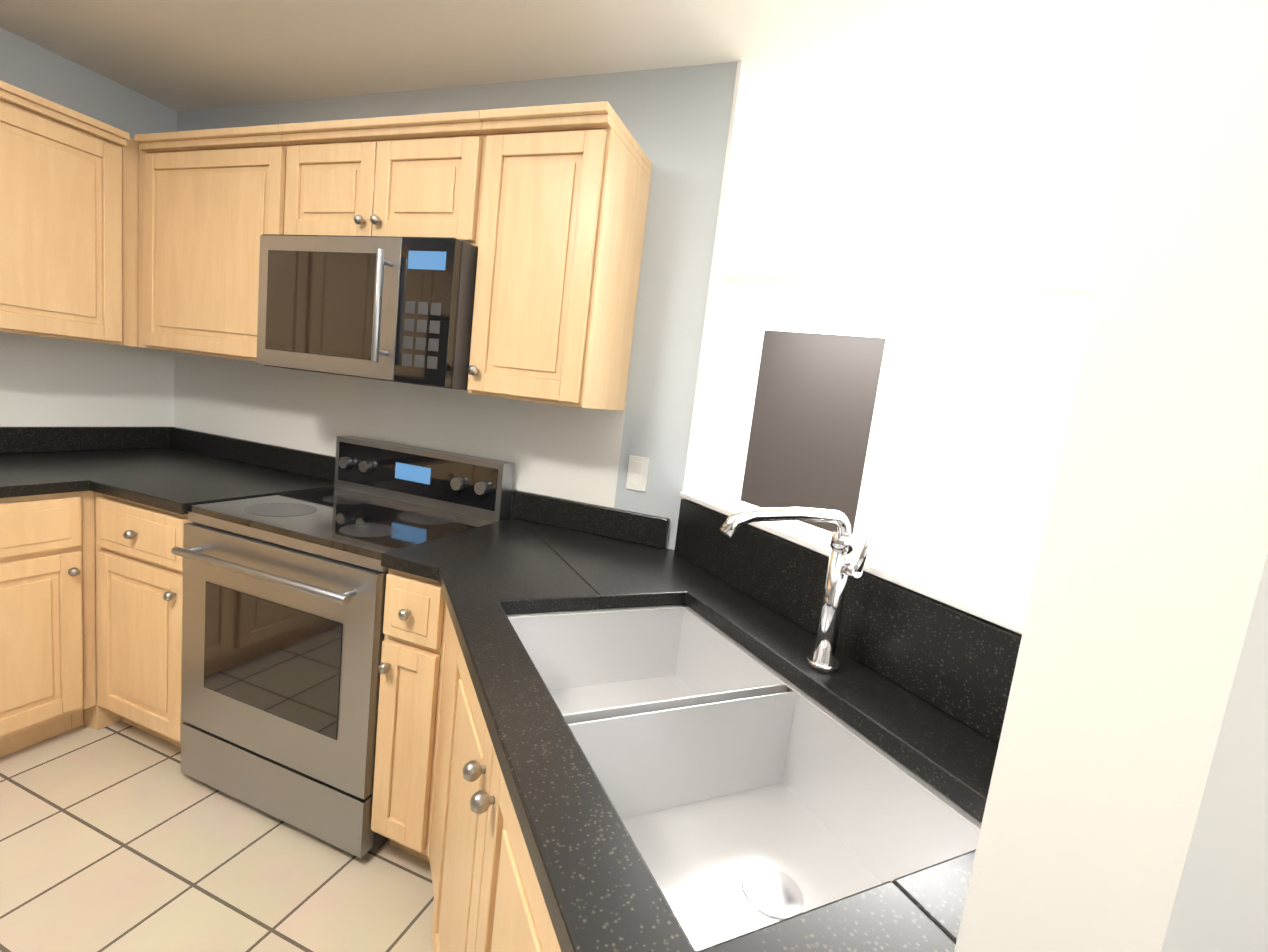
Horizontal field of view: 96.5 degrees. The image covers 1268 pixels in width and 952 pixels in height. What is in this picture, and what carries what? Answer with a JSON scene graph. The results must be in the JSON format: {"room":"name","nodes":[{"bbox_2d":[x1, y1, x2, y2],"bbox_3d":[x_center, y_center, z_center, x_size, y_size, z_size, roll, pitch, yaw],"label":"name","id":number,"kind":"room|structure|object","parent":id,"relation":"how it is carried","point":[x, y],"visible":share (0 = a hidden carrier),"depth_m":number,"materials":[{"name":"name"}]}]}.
{"room":"kitchen","nodes":[
{"label":"kitchen","id":0,"kind":"room"},
{"bbox_2d":[0,27,176,137],"bbox_3d":[-2.686,-0.308,1.332,0.120,2.410,9.000,9,8,19],"label":"wall","id":1,"kind":"structure","parent":0,"point":[31,67],"depth_m":2.17,"materials":[{"name":"grey paint"}]},
{"bbox_2d":[0,84,138,346],"bbox_3d":[-2.201,-0.846,1.746,0.345,0.737,0.988,9,8,19],"label":"upper cabinet","id":2,"kind":"object","parent":1,"relation":"attached to","point":[69,224],"depth_m":1.94,"materials":[{"name":"brown wood"}]},
{"bbox_2d":[116,128,129,135],"bbox_3d":[-1.993,-0.911,2.339,0.325,0.760,0.375,9,8,19],"label":"upper cabinet","id":3,"kind":"object","parent":1,"relation":"attached to","point":[117,130],"depth_m":2.03,"materials":[{"name":"brown wood"}]},
{"bbox_2d":[0,721,433,951],"bbox_3d":[0.221,1.401,0.419,6.900,0.050,9.000,9,8,19],"label":"floor","id":4,"kind":"structure","parent":0,"point":[120,836],"depth_m":1.54,"materials":[{"name":"tile"}]},
{"bbox_2d":[0,491,95,757],"bbox_3d":[-2.250,0.460,1.778,0.629,0.884,0.616,9,8,19],"label":"base cabinet","id":5,"kind":"object","parent":4,"relation":"on","point":[47,629],"visible":0.92,"depth_m":1.81,"materials":[{"name":"brown wood"}]},
{"bbox_2d":[0,427,335,514],"bbox_3d":[-2.025,0.004,1.501,1.094,0.135,2.118,9,8,19],"label":"countertop","id":6,"kind":"structure","parent":5,"relation":"on","point":[176,470],"depth_m":2.20,"materials":[{"name":"black stone"}]},
{"bbox_2d":[83,492,190,747],"bbox_3d":[-1.835,0.447,2.246,1.093,0.884,0.663,9,8,19],"label":"base cabinet","id":7,"kind":"object","parent":4,"relation":"on","point":[139,592],"visible":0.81,"depth_m":1.86,"materials":[{"name":"brown wood"}]},
{"bbox_2d":[171,436,514,857],"bbox_3d":[-0.962,0.475,1.902,0.760,1.120,0.680,9,8,19],"label":"range","id":8,"kind":"object","parent":4,"relation":"on","point":[283,635],"visible":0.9,"depth_m":1.67,"materials":[{"name":"grey metal"}]},
{"bbox_2d":[371,568,447,862],"bbox_3d":[-0.516,0.662,1.783,0.198,0.884,0.663,9,8,19],"label":"base cabinet","id":9,"kind":"object","parent":4,"relation":"on","point":[411,668],"visible":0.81,"depth_m":1.50,"materials":[{"name":"brown wood"}]},
{"bbox_2d":[429,610,560,951],"bbox_3d":[-0.228,0.811,0.900,0.960,0.884,0.960,9,8,19],"label":"base cabinet","id":10,"kind":"object","parent":4,"relation":"on","point":[488,896],"visible":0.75,"depth_m":0.60,"materials":[{"name":"brown wood"}]},
{"bbox_2d":[381,490,1021,951],"bbox_3d":[0.032,0.324,0.596,1.896,0.213,2.458,9,8,19],"label":"countertop","id":11,"kind":"structure","parent":10,"relation":"on","point":[919,684],"depth_m":0.97,"materials":[{"name":"black stone"}]},
{"bbox_2d":[506,604,981,950],"bbox_3d":[0.080,0.483,0.989,0.520,0.190,0.880,3,8,-25],"label":"sink","id":12,"kind":"object","parent":11,"relation":"in","point":[746,791],"visible":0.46,"depth_m":0.96,"materials":[{"name":"white ceramic"}]},
{"bbox_2d":[719,507,877,672],"bbox_3d":[0.285,0.210,1.024,0.255,0.312,0.232,9,8,19],"label":"faucet","id":13,"kind":"object","parent":11,"relation":"on","point":[841,569],"visible":1,"depth_m":1.05,"materials":[{"name":"silver metal"}]},
{"bbox_2d":[177,62,737,549],"bbox_3d":[-0.967,-0.232,2.291,2.479,2.410,0.120,9,8,19],"label":"wall","id":14,"kind":"structure","parent":0,"point":[675,122],"depth_m":1.81,"materials":[{"name":"grey paint"}]},
{"bbox_2d":[134,129,281,361],"bbox_3d":[-1.477,-0.818,2.175,0.767,0.737,0.345,9,8,19],"label":"upper cabinet","id":15,"kind":"object","parent":14,"relation":"attached to","point":[207,200],"depth_m":2.01,"materials":[{"name":"brown wood"}]},
{"bbox_2d":[0,332,625,507],"bbox_3d":[-1.458,-0.152,1.281,2.250,0.360,2.120,9,8,19],"label":"backsplash","id":16,"kind":"structure","parent":14,"relation":"attached to","point":[565,452],"depth_m":2.25,"materials":[{"name":"white paint"}]},
{"bbox_2d":[282,113,485,244],"bbox_3d":[-0.739,-0.902,1.898,0.766,0.329,0.345,9,8,19],"label":"upper cabinet","id":17,"kind":"object","parent":14,"relation":"attached to","point":[419,176],"depth_m":1.72,"materials":[{"name":"brown wood"}]},
{"bbox_2d":[256,234,477,389],"bbox_3d":[-0.805,-0.527,1.884,0.760,0.415,0.475,9,8,19],"label":"over-the-range microwave","id":18,"kind":"object","parent":17,"relation":"attached to","point":[392,308],"visible":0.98,"depth_m":1.68,"materials":[{"name":"grey metal"}]},
{"bbox_2d":[467,105,651,410],"bbox_3d":[-0.226,-0.604,1.736,0.386,0.757,0.345,9,8,19],"label":"upper cabinet","id":19,"kind":"object","parent":14,"relation":"attached to","point":[543,209],"depth_m":1.58,"materials":[{"name":"brown wood"}]},
{"bbox_2d":[626,455,649,491],"bbox_3d":[0.011,-0.008,1.885,0.070,0.114,0.008,9,8,19],"label":"electrical outlet","id":20,"kind":"object","parent":14,"relation":"attached to","point":[637,472],"visible":1,"depth_m":1.88,"materials":[{"name":"white plastic"}]},
{"bbox_2d":[683,61,747,487],"bbox_3d":[0.260,-0.598,1.811,0.012,1.279,0.124,9,8,19],"label":"trim","id":21,"kind":"structure","parent":14,"relation":"attached to","point":[721,240],"depth_m":1.79,"materials":[{"name":"white"}]},
{"bbox_2d":[0,0,1157,291],"bbox_3d":[0.505,-1.022,0.103,6.900,0.050,9.000,9,8,19],"label":"ceiling","id":22,"kind":"structure","parent":0,"point":[954,142],"depth_m":1.87,"materials":[{"name":"white paint"}]},
{"bbox_2d":[691,277,1095,600],"bbox_3d":[1.898,-0.134,4.116,6.660,2.410,0.120,9,8,19],"label":"wall","id":23,"kind":"structure","parent":0,"point":[983,380],"depth_m":3.92,"materials":[{"name":"white paint"}]},
{"bbox_2d":[741,331,885,533],"bbox_3d":[1.271,-0.039,4.282,0.850,2.025,0.011,9,8,19],"label":"door","id":24,"kind":"structure","parent":23,"relation":"in","point":[815,399],"depth_m":4.22,"materials":[{"name":"black"}]},
{"bbox_2d":[731,320,898,542],"bbox_3d":[1.274,-0.073,4.274,1.000,2.105,0.019,9,8,19],"label":"door frame","id":25,"kind":"structure","parent":23,"relation":"attached to","point":[890,335],"depth_m":4.14,"materials":[{"name":"white"}]},
{"bbox_2d":[954,0,1267,951],"bbox_3d":[1.186,-0.243,0.727,1.775,1.489,0.120,3,8,-25],"label":"wall","id":26,"kind":"structure","parent":0,"point":[1126,806],"depth_m":0.38,"materials":[{"name":"white paint"}]},
{"bbox_3d":[0.447,0.729,1.296,1.098,1.100,1.098,9,8,19],"label":"wall","id":27,"kind":"structure","parent":0,"visible":0},
{"bbox_2d":[680,492,1028,634],"bbox_3d":[0.487,0.169,1.270,0.157,0.017,1.294,3,8,-25],"label":"sill","id":28,"kind":"structure","parent":27,"relation":"on","point":[1000,608],"depth_m":1.10,"materials":[{"name":"white"}]}
]}

